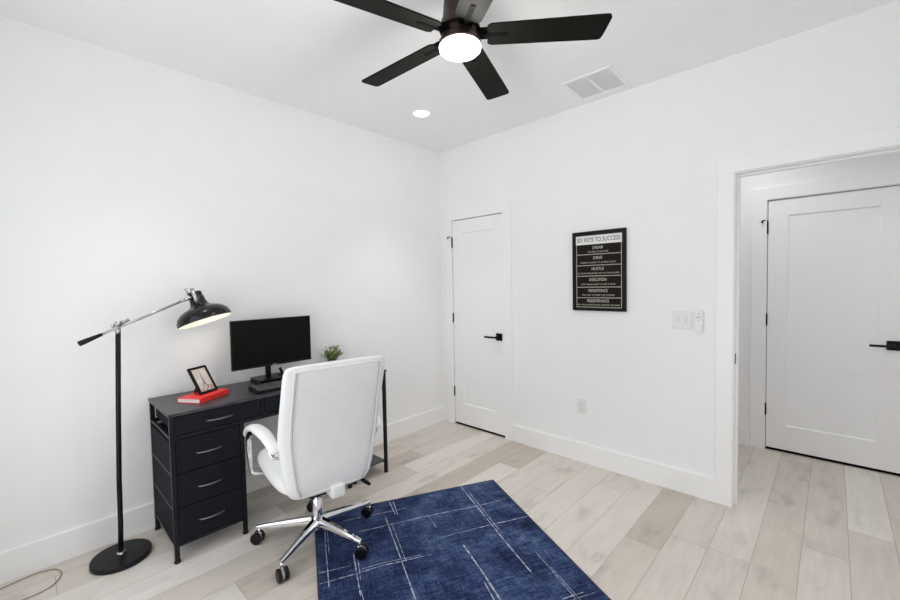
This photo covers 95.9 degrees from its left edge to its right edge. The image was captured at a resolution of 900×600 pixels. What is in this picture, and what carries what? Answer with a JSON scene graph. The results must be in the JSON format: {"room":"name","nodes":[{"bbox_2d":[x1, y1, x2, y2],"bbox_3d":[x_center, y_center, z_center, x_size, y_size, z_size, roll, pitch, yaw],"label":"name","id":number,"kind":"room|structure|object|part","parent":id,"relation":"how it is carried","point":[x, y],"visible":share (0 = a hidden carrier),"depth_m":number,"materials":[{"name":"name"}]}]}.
{"room":"home office","nodes":[
{"label":"home office","id":0,"kind":"room"},
{"bbox_2d":[0,16,443,552],"bbox_3d":[-0.968,-0.072,3.323,0.120,2.740,4.240,1,3,43],"label":"wall","id":1,"kind":"structure","parent":0,"point":[128,184],"depth_m":2.40,"materials":[{"name":"paint"}]},
{"bbox_2d":[0,406,444,583],"bbox_3d":[-1.203,1.243,3.002,0.015,0.147,3.340,1,3,43],"label":"baseboard","id":2,"kind":"structure","parent":1,"relation":"attached to","point":[15,563],"depth_m":2.22,"materials":[{"name":"paint"}]},
{"bbox_2d":[0,0,897,152],"bbox_3d":[0.034,-1.447,1.677,3.800,0.100,3.580,1,3,43],"label":"ceiling","id":3,"kind":"structure","parent":0,"point":[312,56],"depth_m":2.26,"materials":[{"name":"paint"}]},
{"bbox_2d":[411,109,431,117],"bbox_3d":[-0.221,-1.449,3.158,0.164,0.004,0.164,1,3,43],"label":"recessed light","id":4,"kind":"object","parent":3,"relation":"in","point":[419,113],"visible":1,"depth_m":3.15,"materials":[{"name":"paint"}]},
{"bbox_2d":[334,0,611,99],"bbox_3d":[0.009,-1.231,1.768,1.162,0.337,1.197,1,3,43],"label":"ceiling fan","id":5,"kind":"object","parent":3,"relation":"hanging from","point":[461,33],"visible":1,"depth_m":1.70,"materials":[{"name":"black wood"}]},
{"bbox_3d":[-0.273,-1.119,1.549,0.504,0.031,0.127,-2,3,-32],"label":"blade","id":6,"kind":"part","parent":5,"relation":"part of","materials":[{"name":"black wood"}]},
{"bbox_3d":[-0.240,-1.136,1.982,0.504,0.031,0.127,1,3,40],"label":"blade","id":7,"kind":"part","parent":5,"relation":"part of","materials":[{"name":"black wood"}]},
{"bbox_3d":[0.043,-1.077,1.745,0.180,0.030,0.180,1,3,43],"label":"light globe","id":8,"kind":"part","parent":5,"relation":"part of"},
{"bbox_3d":[0.130,-1.119,1.383,0.127,0.031,0.504,-2,2,-14],"label":"blade","id":9,"kind":"part","parent":5,"relation":"part of","materials":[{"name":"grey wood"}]},
{"bbox_3d":[0.183,-1.148,2.084,0.127,0.031,0.504,0,2,22],"label":"blade","id":10,"kind":"part","parent":5,"relation":"part of","materials":[{"name":"black wood"}]},
{"bbox_3d":[0.411,-1.138,1.714,0.504,0.031,0.127,-1,2,4],"label":"blade","id":11,"kind":"part","parent":5,"relation":"part of","materials":[{"name":"black wood"}]},
{"bbox_2d":[560,65,630,101],"bbox_3d":[0.988,-1.453,2.745,0.336,0.009,0.364,1,3,43],"label":"ceiling vent","id":12,"kind":"object","parent":3,"relation":"in","point":[606,80],"visible":1,"depth_m":2.73,"materials":[{"name":"white metal"}]},
{"bbox_3d":[0.924,-1.454,2.789,0.139,0.004,0.293,1,3,43],"label":"louvre panel","id":13,"kind":"part","parent":12,"relation":"part of","materials":[{"name":"white metal"}]},
{"bbox_3d":[1.036,-1.452,2.684,0.139,0.004,0.293,1,3,43],"label":"louvre panel","id":14,"kind":"part","parent":12,"relation":"part of","materials":[{"name":"white metal"}]},
{"bbox_2d":[0,420,899,599],"bbox_3d":[1.059,1.375,1.711,5.320,0.100,4.800,1,3,43],"label":"floor","id":15,"kind":"structure","parent":0,"point":[799,527],"depth_m":2.28,"materials":[{"name":"beige wood"}]},
{"bbox_2d":[0,568,61,599],"bbox_3d":[-2.061,1.374,1.894,0.207,0.006,0.364,1,3,43],"label":"power cord","id":16,"kind":"object","parent":15,"relation":"on","point":[54,568],"visible":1,"depth_m":1.98,"materials":[{"name":"grey plastic"}]},
{"bbox_2d":[77,288,231,574],"bbox_3d":[-1.589,0.644,2.275,0.285,1.416,0.709,1,3,43],"label":"floor lamp","id":17,"kind":"object","parent":15,"relation":"on","point":[123,555],"visible":1,"depth_m":2.13,"materials":[{"name":"black metal"}]},
{"bbox_3d":[-1.646,0.086,2.200,0.017,0.180,0.390,1,3,43],"label":"arm","id":18,"kind":"part","parent":17,"relation":"part of","materials":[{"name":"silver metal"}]},
{"bbox_3d":[-1.454,0.072,2.407,0.285,0.202,0.285,1,3,43],"label":"lamp shade","id":19,"kind":"part","parent":17,"relation":"part of","materials":[{"name":"black metal"}]},
{"bbox_2d":[148,369,387,563],"bbox_3d":[-1.102,0.937,2.711,0.493,0.778,1.376,1,3,43],"label":"desk","id":20,"kind":"object","parent":15,"relation":"on","point":[198,450],"visible":0.73,"depth_m":2.21,"materials":[{"name":"black laminate"}]},
{"bbox_3d":[-1.731,0.964,2.380,0.022,0.750,0.022,1,3,43],"label":"leg","id":21,"kind":"part","parent":20,"relation":"part of","materials":[{"name":"black metal"}]},
{"bbox_3d":[-1.414,0.970,2.081,0.022,0.750,0.022,1,3,43],"label":"leg","id":22,"kind":"part","parent":20,"relation":"part of","materials":[{"name":"black metal"}]},
{"bbox_3d":[-1.459,0.798,2.343,0.455,0.174,0.352,1,3,43],"label":"drawer","id":23,"kind":"part","parent":20,"relation":"part of","materials":[{"name":"black fabric"}]},
{"bbox_3d":[-1.457,0.977,2.352,0.454,0.576,0.350,1,3,43],"label":"pedestal frame","id":24,"kind":"part","parent":20,"relation":"part of","materials":[{"name":"black metal"}]},
{"bbox_3d":[-1.456,0.976,2.350,0.455,0.174,0.352,1,3,43],"label":"drawer","id":25,"kind":"part","parent":20,"relation":"part of","materials":[{"name":"black fabric"}]},
{"bbox_3d":[-1.452,1.155,2.358,0.455,0.176,0.352,1,3,43],"label":"drawer","id":26,"kind":"part","parent":20,"relation":"part of","materials":[{"name":"black fabric"}]},
{"bbox_2d":[177,388,228,403],"bbox_3d":[-1.428,0.555,2.358,0.149,0.026,0.222,-1,2,11],"label":"book","id":27,"kind":"object","parent":20,"relation":"on","point":[195,398],"visible":0.88,"depth_m":2.29,"materials":[{"name":"red paper"}]},
{"bbox_2d":[187,365,217,394],"bbox_3d":[-1.451,0.467,2.381,0.094,0.150,0.124,-1,2,14],"label":"photo frame","id":28,"kind":"object","parent":27,"relation":"on","point":[203,382],"visible":1,"depth_m":2.38,"materials":[{"name":"black plastic"}]},
{"bbox_2d":[191,367,214,391],"bbox_3d":[-1.450,0.467,2.381,0.073,0.123,0.097,-1,2,14],"label":"picture","id":29,"kind":"object","parent":28,"relation":"attached to","point":[201,378],"depth_m":2.38,"materials":[{"name":"grey"}]},
{"bbox_3d":[-1.421,0.635,2.380,0.455,0.096,0.426,1,3,43],"label":"drawer","id":30,"kind":"part","parent":20,"relation":"part of","materials":[{"name":"black fabric"}]},
{"bbox_3d":[-1.287,0.803,2.174,0.029,0.008,0.134,1,3,43],"label":"handle","id":31,"kind":"part","parent":20,"relation":"part of","materials":[{"name":"silver metal"}]},
{"bbox_3d":[-1.284,0.982,2.181,0.029,0.008,0.134,1,3,43],"label":"handle","id":32,"kind":"part","parent":20,"relation":"part of","materials":[{"name":"silver metal"}]},
{"bbox_3d":[-1.280,1.160,2.188,0.029,0.008,0.134,1,3,43],"label":"handle","id":33,"kind":"part","parent":20,"relation":"part of","materials":[{"name":"silver metal"}]},
{"bbox_3d":[-1.250,0.642,2.210,0.029,0.008,0.137,1,3,43],"label":"handle","id":34,"kind":"part","parent":20,"relation":"part of","materials":[{"name":"silver metal"}]},
{"bbox_3d":[-1.185,0.956,2.323,0.022,0.750,0.022,1,3,43],"label":"leg","id":35,"kind":"part","parent":20,"relation":"part of","materials":[{"name":"black metal"}]},
{"bbox_3d":[-0.950,0.680,2.565,0.016,0.018,0.675,1,3,43],"label":"rail","id":36,"kind":"part","parent":20,"relation":"part of","materials":[{"name":"black metal"}]},
{"bbox_2d":[249,380,281,394],"bbox_3d":[-1.035,0.536,2.611,0.444,0.028,0.144,-3,3,-45],"label":"keyboard","id":37,"kind":"object","parent":20,"relation":"on","point":[271,386],"visible":0.52,"depth_m":2.49,"materials":[{"name":"black plastic"}]},
{"bbox_2d":[229,315,310,384],"bbox_3d":[-1.204,0.335,2.760,0.170,0.425,0.536,1,3,43],"label":"monitor","id":38,"kind":"object","parent":20,"relation":"on","point":[255,343],"visible":0.89,"depth_m":2.72,"materials":[{"name":"black plastic"}]},
{"bbox_3d":[-1.107,0.616,2.712,0.455,0.096,0.436,1,3,43],"label":"drawer","id":39,"kind":"part","parent":20,"relation":"part of","materials":[{"name":"black fabric"}]},
{"bbox_2d":[321,345,342,361],"bbox_3d":[-0.907,0.435,3.142,0.160,0.183,0.155,1,3,43],"label":"potted plant","id":40,"kind":"object","parent":20,"relation":"on","point":[330,355],"visible":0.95,"depth_m":3.12,"materials":[{"name":"green plant"}]},
{"bbox_2d":[370,454,384,466],"bbox_3d":[-0.746,1.212,3.102,0.426,0.011,0.295,1,3,43],"label":"shelf","id":41,"kind":"object","parent":20,"relation":"attached to","point":[375,459],"depth_m":3.05,"materials":[{"name":"black laminate"}]},
{"bbox_3d":[-0.491,0.914,3.057,0.022,0.750,0.022,1,3,43],"label":"leg","id":42,"kind":"part","parent":20,"relation":"part of","materials":[{"name":"black metal"}]},
{"bbox_2d":[315,480,610,599],"bbox_3d":[0.051,1.336,1.830,1.216,0.007,1.852,-2,2,-20],"label":"area rug","id":43,"kind":"object","parent":15,"relation":"on","point":[473,541],"visible":0.91,"depth_m":2.11,"materials":[{"name":"blue fabric"}]},
{"bbox_2d":[243,355,384,583],"bbox_3d":[-0.723,0.808,2.240,0.673,1.058,0.742,-3,3,-38],"label":"office chair","id":44,"kind":"object","parent":43,"relation":"on","point":[329,421],"visible":1,"depth_m":2.00,"materials":[{"name":"white leather"}]},
{"bbox_3d":[-0.944,0.822,2.089,0.113,0.305,0.444,-3,3,-38],"label":"armrest frame","id":45,"kind":"part","parent":44,"relation":"part of","materials":[{"name":"white leather"}]},
{"bbox_3d":[-0.757,0.886,2.267,0.524,0.154,0.509,-3,3,-38],"label":"seat","id":46,"kind":"part","parent":44,"relation":"part of","materials":[{"name":"white leather"}]},
{"bbox_3d":[-0.915,1.232,2.252,0.306,0.050,0.042,-1,2,-4],"label":"leg","id":47,"kind":"part","parent":44,"relation":"part of","materials":[{"name":"silver metal"}]},
{"bbox_3d":[-0.780,1.236,2.093,0.042,0.050,0.306,-1,2,14],"label":"leg","id":48,"kind":"part","parent":44,"relation":"part of","materials":[{"name":"silver metal"}]},
{"bbox_3d":[-0.584,0.632,2.030,0.518,0.694,0.248,-3,3,-38],"label":"backrest","id":49,"kind":"part","parent":44,"relation":"part of","materials":[{"name":"white leather"}]},
{"bbox_3d":[-0.588,1.229,2.172,0.306,0.050,0.042,0,3,32],"label":"leg","id":50,"kind":"part","parent":44,"relation":"part of","materials":[{"name":"silver metal"}]},
{"bbox_3d":[-0.600,1.221,2.376,0.307,0.050,0.044,-3,3,-38],"label":"leg","id":51,"kind":"part","parent":44,"relation":"part of","materials":[{"name":"silver metal"}]},
{"bbox_3d":[-0.548,1.033,2.299,0.203,0.083,0.030,-2,3,-28],"label":"height lever","id":52,"kind":"part","parent":44,"relation":"part of","materials":[{"name":"black plastic"}]},
{"bbox_2d":[439,0,899,478],"bbox_3d":[1.845,-0.089,2.426,5.200,2.740,0.120,1,3,43],"label":"wall","id":53,"kind":"structure","parent":0,"point":[642,160],"depth_m":2.79,"materials":[{"name":"paint"}]},
{"bbox_2d":[447,213,504,436],"bbox_3d":[0.239,0.238,3.862,0.658,2.027,0.097,1,3,43],"label":"door","id":54,"kind":"structure","parent":53,"relation":"in","point":[476,243],"depth_m":3.85,"materials":[{"name":"paint"}]},
{"bbox_3d":[0.392,0.337,3.699,0.163,0.066,0.062,1,3,43],"label":"handle","id":55,"kind":"part","parent":54,"relation":"part of","materials":[{"name":"black metal"}]},
{"bbox_2d":[444,201,513,440],"bbox_3d":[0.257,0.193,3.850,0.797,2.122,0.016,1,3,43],"label":"door frame","id":56,"kind":"structure","parent":53,"relation":"attached to","point":[504,208],"depth_m":3.64,"materials":[{"name":"paint"}]},
{"bbox_2d":[578,399,585,414],"bbox_3d":[1.027,0.831,3.164,0.070,0.115,0.008,1,3,43],"label":"wall outlet","id":57,"kind":"object","parent":53,"relation":"attached to","point":[581,403],"visible":1,"depth_m":3.16,"materials":[{"name":"white plastic"}]},
{"bbox_2d":[572,228,626,311],"bbox_3d":[1.105,-0.217,3.021,0.404,0.597,0.022,1,3,43],"label":"framed sign","id":58,"kind":"object","parent":53,"relation":"attached to","point":[599,257],"visible":1,"depth_m":3.01,"materials":[{"name":"black wood"}]},
{"bbox_3d":[1.098,-0.450,3.009,0.350,0.067,0.001,1,3,43],"label":"header panel","id":59,"kind":"part","parent":58,"relation":"part of","materials":[{"name":"white paper"}]},
{"bbox_2d":[513,425,714,501],"bbox_3d":[1.123,1.196,3.090,1.529,0.147,0.015,1,3,43],"label":"baseboard","id":60,"kind":"structure","parent":53,"relation":"attached to","point":[700,486],"depth_m":2.96,"materials":[{"name":"paint"}]},
{"bbox_2d":[672,310,691,328],"bbox_3d":[1.516,0.128,2.656,0.116,0.115,0.016,1,3,43],"label":"light switch","id":61,"kind":"object","parent":53,"relation":"attached to","point":[680,319],"visible":1,"depth_m":2.66,"materials":[{"name":"white plastic"}]},
{"bbox_2d":[694,309,703,331],"bbox_3d":[1.585,0.130,2.584,0.052,0.150,0.025,1,3,43],"label":"remote","id":62,"kind":"object","parent":53,"relation":"attached to","point":[699,314],"visible":1,"depth_m":2.57,"materials":[{"name":"white plastic"}]},
{"bbox_2d":[715,127,899,506],"bbox_3d":[2.059,0.219,2.230,0.990,2.132,0.136,1,3,43],"label":"door frame","id":63,"kind":"structure","parent":53,"relation":"attached to","point":[727,168],"depth_m":2.47,"materials":[{"name":"paint"}]},
{"bbox_2d":[738,152,899,427],"bbox_3d":[3.129,-0.132,2.875,3.950,2.740,0.120,1,3,43],"label":"wall","id":64,"kind":"structure","parent":0,"point":[887,162],"depth_m":3.38,"materials":[{"name":"paint"}]},
{"bbox_2d":[738,426,749,445],"bbox_3d":[2.099,1.148,3.829,1.178,0.147,0.015,1,3,43],"label":"baseboard","id":65,"kind":"structure","parent":64,"relation":"attached to","point":[743,432],"depth_m":3.44,"materials":[{"name":"paint"}]},
{"bbox_2d":[750,169,899,448],"bbox_3d":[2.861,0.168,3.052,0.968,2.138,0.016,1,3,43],"label":"door frame","id":66,"kind":"structure","parent":64,"relation":"attached to","point":[760,197],"depth_m":3.32,"materials":[{"name":"paint"}]},
{"bbox_2d":[761,185,899,475],"bbox_3d":[2.843,0.220,3.064,0.798,2.027,0.097,1,3,43],"label":"door","id":67,"kind":"structure","parent":64,"relation":"in","point":[833,313],"depth_m":3.04,"materials":[{"name":"paint"}]},
{"bbox_3d":[3.051,0.321,2.849,0.153,0.066,0.062,1,3,43],"label":"handle","id":68,"kind":"part","parent":67,"relation":"part of","materials":[{"name":"black metal"}]}
]}

